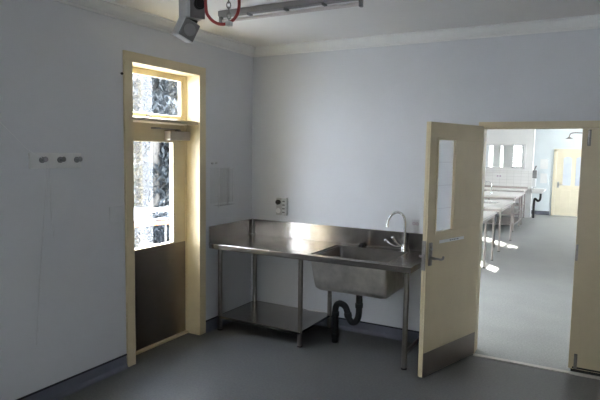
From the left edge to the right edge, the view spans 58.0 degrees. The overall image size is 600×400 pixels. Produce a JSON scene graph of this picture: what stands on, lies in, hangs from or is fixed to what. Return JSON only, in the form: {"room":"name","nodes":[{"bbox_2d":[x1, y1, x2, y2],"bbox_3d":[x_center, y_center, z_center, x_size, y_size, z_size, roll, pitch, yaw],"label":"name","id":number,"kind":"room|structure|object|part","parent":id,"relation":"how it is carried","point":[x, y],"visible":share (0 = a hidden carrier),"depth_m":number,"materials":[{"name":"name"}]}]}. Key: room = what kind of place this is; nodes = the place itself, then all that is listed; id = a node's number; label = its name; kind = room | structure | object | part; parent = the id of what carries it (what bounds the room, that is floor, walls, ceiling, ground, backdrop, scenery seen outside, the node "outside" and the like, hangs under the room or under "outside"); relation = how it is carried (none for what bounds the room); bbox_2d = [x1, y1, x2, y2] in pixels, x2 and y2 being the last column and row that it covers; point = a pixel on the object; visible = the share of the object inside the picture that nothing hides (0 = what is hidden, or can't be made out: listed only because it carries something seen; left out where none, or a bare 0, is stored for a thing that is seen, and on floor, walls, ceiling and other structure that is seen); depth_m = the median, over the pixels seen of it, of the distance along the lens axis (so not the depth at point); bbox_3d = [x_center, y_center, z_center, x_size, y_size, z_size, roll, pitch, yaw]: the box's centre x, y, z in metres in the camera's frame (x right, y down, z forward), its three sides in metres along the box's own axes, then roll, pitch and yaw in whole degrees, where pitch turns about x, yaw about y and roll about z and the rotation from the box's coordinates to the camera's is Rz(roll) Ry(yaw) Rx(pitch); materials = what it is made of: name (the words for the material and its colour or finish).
{"room":"utility room","nodes":[
{"label":"utility room","id":0,"kind":"room"},
{"bbox_2d":[0,0,252,399],"bbox_3d":[-2.371,0.057,3.027,0.240,2.950,7.260,4,6,29],"label":"wall","id":1,"kind":"structure","parent":0,"point":[61,64],"depth_m":4.04,"materials":[{"name":"paint"}]},
{"bbox_2d":[28,153,82,168],"bbox_3d":[-1.718,-0.280,3.852,0.071,0.110,0.422,4,6,29],"label":"hook rail","id":2,"kind":"object","parent":1,"relation":"attached to","point":[55,160],"visible":1,"depth_m":3.85,"materials":[{"name":"white plastic"}]},
{"bbox_2d":[36,163,46,344],"bbox_3d":[-1.805,0.376,3.794,0.045,1.296,0.105,4,6,29],"label":"string","id":3,"kind":"object","parent":2,"relation":"hanging from","point":[46,163],"visible":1,"depth_m":3.81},
{"bbox_2d":[109,206,122,221],"bbox_3d":[-1.487,0.114,4.382,0.012,0.122,0.130,4,6,29],"label":"switch plate","id":4,"kind":"object","parent":1,"relation":"attached to","point":[116,213],"visible":1,"depth_m":4.38,"materials":[{"name":"paint"}]},
{"bbox_2d":[16,316,231,399],"bbox_3d":[-2.287,1.478,3.061,0.035,0.116,7.200,4,6,29],"label":"baseboard","id":5,"kind":"structure","parent":1,"relation":"attached to","point":[63,388],"depth_m":4.21,"materials":[{"name":"plastic"}]},
{"bbox_2d":[53,0,255,56],"bbox_3d":[-2.214,-1.357,2.792,0.100,0.088,7.200,4,6,29],"label":"crown molding","id":6,"kind":"structure","parent":1,"relation":"attached to","point":[104,7],"depth_m":4.50,"materials":[{"name":"paint"}]},
{"bbox_2d":[132,66,184,120],"bbox_3d":[-1.323,-0.950,4.899,0.071,0.437,0.850,4,6,29],"label":"window","id":7,"kind":"structure","parent":1,"relation":"in","point":[140,71],"depth_m":5.07,"materials":[{"name":"beige wood"}]},
{"bbox_2d":[133,122,189,350],"bbox_3d":[-1.324,0.326,5.002,0.115,2.050,0.844,4,6,29],"label":"door","id":8,"kind":"structure","parent":1,"relation":"in","point":[160,296],"depth_m":5.14,"materials":[{"name":"beige wood"}]},
{"bbox_3d":[-1.347,0.888,5.060,0.003,0.908,0.838,4,6,29],"label":"kick plate","id":9,"kind":"part","parent":8,"relation":"part of","materials":[{"name":"metal"}]},
{"bbox_3d":[-1.235,-0.652,5.023,0.060,0.031,0.340,4,6,29],"label":"closer arm","id":10,"kind":"part","parent":8,"relation":"part of","materials":[{"name":"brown metal"}]},
{"bbox_2d":[136,330,188,354],"bbox_3d":[-1.379,1.355,5.115,0.118,0.022,0.850,4,6,29],"label":"door sill","id":11,"kind":"structure","parent":1,"relation":"attached to","point":[185,331],"depth_m":5.12,"materials":[{"name":"beige wood"}]},
{"bbox_2d":[122,50,205,366],"bbox_3d":[-1.294,0.062,4.967,0.262,2.627,1.030,4,6,29],"label":"door frame","id":12,"kind":"structure","parent":1,"relation":"attached to","point":[195,76],"depth_m":5.22,"materials":[{"name":"beige wood"}]},
{"bbox_2d":[133,116,197,124],"bbox_3d":[-1.272,-0.712,4.889,0.208,0.033,0.850,4,6,29],"label":"transom","id":13,"kind":"object","parent":1,"relation":"attached to","point":[135,118],"visible":0.68,"depth_m":4.82,"materials":[{"name":"beige wood"}]},
{"bbox_2d":[211,162,233,205],"bbox_3d":[-0.789,-0.159,5.553,0.078,0.459,0.337,4,6,29],"label":"wall dispenser","id":14,"kind":"object","parent":1,"relation":"attached to","point":[212,163],"visible":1,"depth_m":5.59,"materials":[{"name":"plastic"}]},
{"bbox_2d":[209,219,251,242],"bbox_3d":[-0.727,0.335,5.784,0.015,0.195,0.774,4,6,29],"label":"backsplash","id":15,"kind":"structure","parent":1,"relation":"attached to","point":[221,232],"depth_m":5.74,"materials":[{"name":"metal"}]},
{"bbox_2d":[59,214,599,399],"bbox_3d":[3.332,1.285,7.525,6.040,0.120,20.850,4,6,29],"label":"floor","id":16,"kind":"structure","parent":0,"point":[238,361],"depth_m":4.84,"materials":[{"name":"grey plastic"}]},
{"bbox_2d":[209,211,422,369],"bbox_3d":[0.179,0.729,5.311,2.100,1.283,0.778,4,6,29],"label":"bench","id":17,"kind":"object","parent":16,"relation":"on","point":[384,266],"visible":0.96,"depth_m":5.31,"materials":[{"name":"metal"}]},
{"bbox_3d":[-0.816,0.883,5.530,0.045,0.882,0.045,4,6,29],"label":"leg","id":18,"kind":"part","parent":17,"relation":"part of","materials":[{"name":"metal"}]},
{"bbox_3d":[-0.508,0.838,6.087,0.045,0.882,0.045,4,6,29],"label":"leg","id":19,"kind":"part","parent":17,"relation":"part of","materials":[{"name":"metal"}]},
{"bbox_3d":[0.003,0.936,5.080,0.045,0.882,0.045,4,6,29],"label":"leg","id":20,"kind":"part","parent":17,"relation":"part of","materials":[{"name":"metal"}]},
{"bbox_2d":[209,235,421,273],"bbox_3d":[0.186,0.493,5.287,2.091,0.051,0.776,4,6,29],"label":"countertop","id":21,"kind":"structure","parent":17,"relation":"on","point":[300,249],"depth_m":5.18,"materials":[{"name":"metal"}]},
{"bbox_3d":[0.311,0.891,5.637,0.045,0.882,0.045,4,6,29],"label":"leg","id":22,"kind":"part","parent":17,"relation":"part of","materials":[{"name":"metal"}]},
{"bbox_3d":[0.569,0.660,5.066,0.745,0.312,0.645,4,6,29],"label":"sink bowl","id":23,"kind":"part","parent":17,"relation":"part of","materials":[{"name":"metal"}]},
{"bbox_2d":[384,211,406,251],"bbox_3d":[0.921,0.298,5.204,0.198,0.383,0.118,4,6,29],"label":"tap","id":24,"kind":"object","parent":17,"relation":"on","point":[395,241],"depth_m":5.24,"materials":[{"name":"silver metal"}]},
{"bbox_3d":[0.895,0.994,4.591,0.045,0.882,0.045,4,6,29],"label":"leg","id":25,"kind":"part","parent":17,"relation":"part of","materials":[{"name":"metal"}]},
{"bbox_3d":[1.044,1.288,4.898,0.032,0.032,0.638,4,6,29],"label":"rail","id":26,"kind":"part","parent":17,"relation":"part of","materials":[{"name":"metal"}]},
{"bbox_2d":[482,211,496,267],"bbox_3d":[2.710,0.661,8.937,0.745,0.850,1.600,4,6,29],"label":"work table","id":27,"kind":"object","parent":16,"relation":"on","point":[487,215],"visible":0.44,"depth_m":8.94,"materials":[{"name":"metal"}]},
{"bbox_3d":[2.991,0.694,8.761,0.038,0.805,0.038,4,6,29],"label":"leg","id":28,"kind":"part","parent":27,"relation":"part of","materials":[{"name":"metal"}]},
{"bbox_3d":[3.349,0.642,9.406,0.038,0.805,0.038,4,6,29],"label":"leg","id":29,"kind":"part","parent":27,"relation":"part of","materials":[{"name":"metal"}]},
{"bbox_2d":[483,199,514,251],"bbox_3d":[3.848,0.481,11.128,0.810,0.854,1.750,4,6,29],"label":"work table","id":30,"kind":"object","parent":16,"relation":"on","point":[489,205],"visible":0.51,"depth_m":10.73,"materials":[{"name":"metal"}]},
{"bbox_2d":[484,201,498,203],"bbox_3d":[3.831,0.123,11.252,0.520,0.164,0.500,4,6,29],"label":"basin","id":31,"kind":"object","parent":30,"relation":"in","point":[486,202],"depth_m":11.15,"materials":[{"name":"metal"}]},
{"bbox_3d":[3.865,0.120,11.090,0.719,0.050,1.574,4,6,29],"label":"frame","id":32,"kind":"part","parent":30,"relation":"part of","materials":[{"name":"metal"}]},
{"bbox_3d":[3.788,0.571,10.281,0.038,0.805,0.038,4,6,29],"label":"leg","id":33,"kind":"part","parent":30,"relation":"part of","materials":[{"name":"metal"}]},
{"bbox_3d":[4.537,0.461,11.633,0.038,0.805,0.038,4,6,29],"label":"leg","id":34,"kind":"part","parent":30,"relation":"part of","materials":[{"name":"metal"}]},
{"bbox_2d":[484,181,524,231],"bbox_3d":[5.133,0.095,13.881,0.970,1.171,1.750,4,6,29],"label":"work table","id":35,"kind":"object","parent":16,"relation":"on","point":[491,194],"visible":0.61,"depth_m":13.59,"materials":[{"name":"metal"}]},
{"bbox_2d":[484,217,520,224],"bbox_3d":[5.130,0.527,13.917,0.840,0.025,1.550,4,6,29],"label":"shelf","id":36,"kind":"object","parent":35,"relation":"attached to","point":[504,220],"depth_m":13.78,"materials":[{"name":"metal"}]},
{"bbox_3d":[5.140,-0.108,13.861,0.864,0.050,1.574,4,6,29],"label":"frame","id":37,"kind":"part","parent":35,"relation":"part of","materials":[{"name":"metal"}]},
{"bbox_2d":[497,208,520,214],"bbox_3d":[5.134,0.271,13.894,0.840,0.020,1.550,4,6,29],"label":"shelf","id":38,"kind":"object","parent":35,"relation":"attached to","point":[507,211],"depth_m":13.61,"materials":[{"name":"metal"}]},
{"bbox_3d":[5.127,0.347,13.016,0.038,0.805,0.038,4,6,29],"label":"leg","id":39,"kind":"part","parent":35,"relation":"part of","materials":[{"name":"metal"}]},
{"bbox_3d":[5.659,0.269,13.976,0.038,0.805,0.038,4,6,29],"label":"leg","id":40,"kind":"part","parent":35,"relation":"part of","materials":[{"name":"metal"}]},
{"bbox_3d":[5.877,0.237,14.369,0.038,0.805,0.038,4,6,29],"label":"leg","id":41,"kind":"part","parent":35,"relation":"part of","materials":[{"name":"metal"}]},
{"bbox_2d":[484,185,527,217],"bbox_3d":[5.860,0.057,15.899,1.400,0.910,0.880,4,6,29],"label":"work table","id":42,"kind":"object","parent":16,"relation":"on","point":[487,187],"visible":0.33,"depth_m":15.86,"materials":[{"name":"metal"}]},
{"bbox_3d":[6.584,0.112,15.892,0.038,0.805,0.038,4,6,29],"label":"leg","id":43,"kind":"part","parent":42,"relation":"part of","materials":[{"name":"metal"}]},
{"bbox_2d":[473,353,599,379],"bbox_3d":[2.273,1.465,4.608,1.550,0.008,0.060,4,6,29],"label":"threshold","id":44,"kind":"object","parent":16,"relation":"on","point":[474,354],"visible":1,"depth_m":4.71,"materials":[{"name":"silver metal"}]},
{"bbox_2d":[109,0,599,46],"bbox_3d":[3.380,-1.788,7.250,6.040,0.150,20.850,4,6,29],"label":"ceiling","id":45,"kind":"structure","parent":0,"point":[376,17],"depth_m":4.42,"materials":[{"name":"paint"}]},
{"bbox_2d":[172,0,240,42],"bbox_3d":[-0.412,-1.008,2.310,0.304,0.652,0.132,4,6,29],"label":"outlet","id":46,"kind":"object","parent":45,"relation":"hanging from","point":[186,28],"visible":1,"depth_m":2.32,"materials":[{"name":"grey plastic"}]},
{"bbox_3d":[-0.475,-0.734,2.335,0.052,0.052,0.016,-2,6,-33],"label":"socket lid","id":47,"kind":"part","parent":46,"relation":"part of","materials":[{"name":"grey plastic"}]},
{"bbox_3d":[-0.440,-0.858,2.326,0.068,0.150,0.008,-3,6,-34],"label":"plate","id":48,"kind":"part","parent":46,"relation":"part of","materials":[{"name":"grey plastic"}]},
{"bbox_2d":[194,0,203,9],"bbox_3d":[-0.431,-0.841,2.322,0.048,0.048,0.016,-3,6,-34],"label":"socket","id":49,"kind":"object","parent":46,"relation":"attached to","point":[198,4],"depth_m":2.32,"materials":[{"name":"black plastic"}]},
{"bbox_3d":[-0.305,-1.037,2.284,0.033,0.586,0.018,4,6,29],"label":"chain","id":50,"kind":"part","parent":46,"relation":"part of","materials":[{"name":"metal"}]},
{"bbox_2d":[218,0,362,22],"bbox_3d":[-0.103,-1.432,4.069,1.240,0.100,0.064,4,6,29],"label":"fluorescent light","id":51,"kind":"object","parent":45,"relation":"attached to","point":[287,5],"visible":0.91,"depth_m":4.06,"materials":[{"name":"metal"}]},
{"bbox_2d":[251,28,599,330],"bbox_3d":[1.940,-0.034,4.792,5.600,2.950,0.120,4,6,29],"label":"wall","id":52,"kind":"structure","parent":0,"point":[340,135],"depth_m":5.33,"materials":[{"name":"paint"}]},
{"bbox_2d":[275,197,287,215],"bbox_3d":[-0.202,0.071,5.877,0.129,0.190,0.072,4,6,29],"label":"wall socket","id":53,"kind":"object","parent":52,"relation":"attached to","point":[281,203],"visible":1,"depth_m":5.86,"materials":[{"name":"grey plastic"}]},
{"bbox_2d":[253,219,422,251],"bbox_3d":[0.372,0.358,5.612,2.088,0.175,0.015,4,6,29],"label":"backsplash","id":54,"kind":"structure","parent":52,"relation":"attached to","point":[314,232],"depth_m":5.60,"materials":[{"name":"metal"}]},
{"bbox_2d":[317,316,418,343],"bbox_3d":[1.880,1.383,4.851,5.600,0.116,0.035,4,6,29],"label":"baseboard","id":55,"kind":"structure","parent":52,"relation":"attached to","point":[373,329],"depth_m":5.47,"materials":[{"name":"plastic"}]},
{"bbox_2d":[412,220,419,231],"bbox_3d":[1.109,0.250,5.201,0.075,0.115,0.010,4,6,29],"label":"sticker","id":56,"kind":"object","parent":52,"relation":"attached to","point":[415,223],"visible":1,"depth_m":5.20,"materials":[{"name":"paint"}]},
{"bbox_2d":[253,14,599,56],"bbox_3d":[1.909,-1.451,4.568,5.600,0.088,0.100,4,6,29],"label":"crown molding","id":57,"kind":"structure","parent":52,"relation":"attached to","point":[589,21],"depth_m":4.91,"materials":[{"name":"paint"}]},
{"bbox_2d":[418,122,483,377],"bbox_3d":[1.299,0.397,4.631,0.866,2.076,0.171,-4,7,-43],"label":"door","id":58,"kind":"structure","parent":52,"relation":"in","point":[449,261],"depth_m":4.59,"materials":[{"name":"beige paint"}]},
{"bbox_3d":[1.049,0.438,4.362,0.046,0.190,0.012,-4,7,-43],"label":"handle plate","id":59,"kind":"part","parent":58,"relation":"part of","materials":[{"name":"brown metal"}]},
{"bbox_3d":[1.117,0.474,4.385,0.148,0.036,0.052,-4,7,-43],"label":"lever","id":60,"kind":"part","parent":58,"relation":"part of","materials":[{"name":"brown metal"}]},
{"bbox_3d":[1.303,1.331,4.702,0.827,0.196,0.003,-4,7,-43],"label":"kick plate","id":61,"kind":"part","parent":58,"relation":"part of","materials":[{"name":"silver metal"}]},
{"bbox_2d":[473,121,599,353],"bbox_3d":[2.339,0.403,4.602,1.650,2.126,0.137,4,6,29],"label":"door frame","id":62,"kind":"structure","parent":52,"relation":"attached to","point":[525,124],"depth_m":4.77,"materials":[{"name":"beige paint"}]},
{"bbox_2d":[568,129,599,375],"bbox_3d":[2.648,0.459,4.366,0.769,2.055,0.076,4,6,29],"label":"door","id":63,"kind":"structure","parent":52,"relation":"in","point":[584,345],"depth_m":4.51,"materials":[{"name":"beige paint"}]},
{"bbox_3d":[2.319,0.442,4.539,0.020,0.140,0.006,4,6,29],"label":"strike plate","id":64,"kind":"part","parent":63,"relation":"part of","materials":[{"name":"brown metal"}]},
{"bbox_2d":[484,129,535,217],"bbox_3d":[6.112,-1.002,16.338,1.700,2.950,0.240,4,6,29],"label":"wall partition","id":65,"kind":"structure","parent":0,"point":[494,136],"depth_m":15.99,"materials":[{"name":"white tile"}]},
{"bbox_2d":[485,144,526,168],"bbox_3d":[6.062,-1.303,16.158,1.250,0.720,0.080,4,6,29],"label":"wall mirror","id":66,"kind":"object","parent":65,"relation":"attached to","point":[507,156],"visible":0.84,"depth_m":16.11,"materials":[{"name":"silver"}]},
{"bbox_2d":[485,185,527,188],"bbox_3d":[6.074,-0.396,16.236,1.400,0.060,0.020,4,6,29],"label":"backsplash","id":67,"kind":"structure","parent":65,"relation":"attached to","point":[519,187],"depth_m":16.16,"materials":[{"name":"tile"}]},
{"bbox_2d":[485,170,531,189],"bbox_3d":[6.045,-0.615,16.261,1.700,0.570,0.015,4,6,29],"label":"tiles","id":68,"kind":"structure","parent":65,"relation":"attached to","point":[509,177],"depth_m":16.13,"materials":[{"name":"white tile"}]},
{"bbox_2d":[532,166,536,186],"bbox_3d":[6.891,-0.704,15.897,0.120,0.618,0.140,4,6,29],"label":"soap dispenser","id":69,"kind":"object","parent":65,"relation":"attached to","point":[534,174],"visible":1,"depth_m":15.85,"materials":[{"name":"grey plastic"}]},
{"bbox_3d":[6.891,-0.754,15.892,0.120,0.240,0.140,4,6,29],"label":"tank","id":70,"kind":"part","parent":69,"relation":"part of","materials":[{"name":"grey plastic"}]},
{"bbox_2d":[531,187,545,217],"bbox_3d":[6.987,0.069,15.894,0.380,0.922,0.320,4,6,29],"label":"basin","id":71,"kind":"object","parent":65,"relation":"attached to","point":[540,191],"visible":1,"depth_m":15.81,"materials":[{"name":"ceramic"}]},
{"bbox_3d":[6.993,-0.266,15.864,0.380,0.135,0.320,4,6,29],"label":"bowl","id":72,"kind":"part","parent":71,"relation":"part of","materials":[{"name":"ceramic"}]},
{"bbox_2d":[531,129,582,216],"bbox_3d":[8.348,-0.973,16.397,6.040,2.950,0.200,4,6,29],"label":"wall","id":73,"kind":"structure","parent":0,"point":[546,140],"depth_m":16.67,"materials":[{"name":"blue paint"}]},
{"bbox_2d":[531,210,548,214],"bbox_3d":[8.287,0.448,16.411,5.600,0.116,0.035,4,6,29],"label":"baseboard","id":74,"kind":"structure","parent":73,"relation":"attached to","point":[536,212],"depth_m":16.84,"materials":[{"name":"plastic"}]},
{"bbox_2d":[540,159,547,168],"bbox_3d":[7.538,-1.109,16.717,0.220,0.300,0.007,4,6,29],"label":"paper notice","id":75,"kind":"object","parent":73,"relation":"attached to","point":[544,162],"visible":1,"depth_m":16.72,"materials":[{"name":"white paper"}]},
{"bbox_2d":[540,173,547,182],"bbox_3d":[7.540,-0.670,16.751,0.200,0.300,0.007,4,6,29],"label":"paper notice","id":76,"kind":"object","parent":73,"relation":"attached to","point":[543,177],"visible":1,"depth_m":16.75,"materials":[{"name":"white paper"}]},
{"bbox_2d":[551,149,580,214],"bbox_3d":[8.233,-0.515,16.366,1.100,2.040,0.030,4,6,29],"label":"door frame","id":77,"kind":"structure","parent":73,"relation":"attached to","point":[555,150],"depth_m":16.57,"materials":[{"name":"beige wood"}]},
{"bbox_2d":[554,152,580,216],"bbox_3d":[8.220,-0.472,16.347,0.916,1.938,0.079,4,6,29],"label":"door","id":78,"kind":"structure","parent":73,"relation":"in","point":[568,163],"depth_m":16.42,"materials":[{"name":"paint"}]},
{"bbox_3d":[8.091,-0.871,16.399,0.220,0.860,0.004,4,6,29],"label":"pane","id":79,"kind":"part","parent":78,"relation":"part of","materials":[{"name":"clear glass"}]},
{"bbox_3d":[8.228,0.029,16.401,0.620,0.650,0.010,4,6,29],"label":"panel","id":80,"kind":"part","parent":78,"relation":"part of","materials":[{"name":"beige wood"}]},
{"bbox_3d":[8.389,-0.852,16.236,0.220,0.860,0.004,4,6,29],"label":"pane","id":81,"kind":"part","parent":78,"relation":"part of","materials":[{"name":"clear glass"}]},
{"label":"outside","id":82,"kind":"structure","parent":0,"visible":0},
{"bbox_2d":[134,162,169,247],"bbox_3d":[-22.093,-0.876,29.434,59.760,0.120,100.000,4,6,29],"label":"ground","id":83,"kind":"structure","parent":82,"point":[138,211],"depth_m":17.73,"materials":[{"name":"white"}]},
{"bbox_2d":[134,222,148,247],"bbox_3d":[-3.668,0.700,10.876,1.262,0.731,1.281,4,6,29],"label":"shrub","id":84,"kind":"object","parent":83,"relation":"on","point":[137,230],"visible":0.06,"depth_m":10.86,"materials":[{"name":"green plant"}]},
{"bbox_2d":[134,217,169,241],"bbox_3d":[-2.541,0.710,10.246,3.000,0.755,0.040,-4,7,-44],"label":"rail","id":85,"kind":"object","parent":83,"relation":"on","point":[165,221],"visible":0.16,"depth_m":10.06,"materials":[{"name":"white metal"}]},
{"bbox_3d":[-2.535,0.347,10.214,3.000,0.025,0.040,-4,7,-44],"label":"rail","id":86,"kind":"part","parent":85,"relation":"part of","materials":[{"name":"white plastic"}]},
{"bbox_3d":[-2.541,0.718,10.247,0.040,0.740,0.040,4,6,29],"label":"post","id":87,"kind":"part","parent":85,"relation":"part of","materials":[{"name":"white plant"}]},
{"bbox_2d":[136,210,169,243],"bbox_3d":[-3.112,0.586,12.115,1.222,0.757,1.272,4,6,29],"label":"shrub","id":88,"kind":"object","parent":83,"relation":"on","point":[156,233],"visible":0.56,"depth_m":11.73,"materials":[{"name":"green plant"}]},
{"bbox_2d":[133,74,177,207],"bbox_3d":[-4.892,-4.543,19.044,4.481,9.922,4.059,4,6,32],"label":"tree","id":89,"kind":"object","parent":83,"relation":"on","point":[153,179],"visible":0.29,"depth_m":18.78,"materials":[{"name":"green plant"}]}
]}

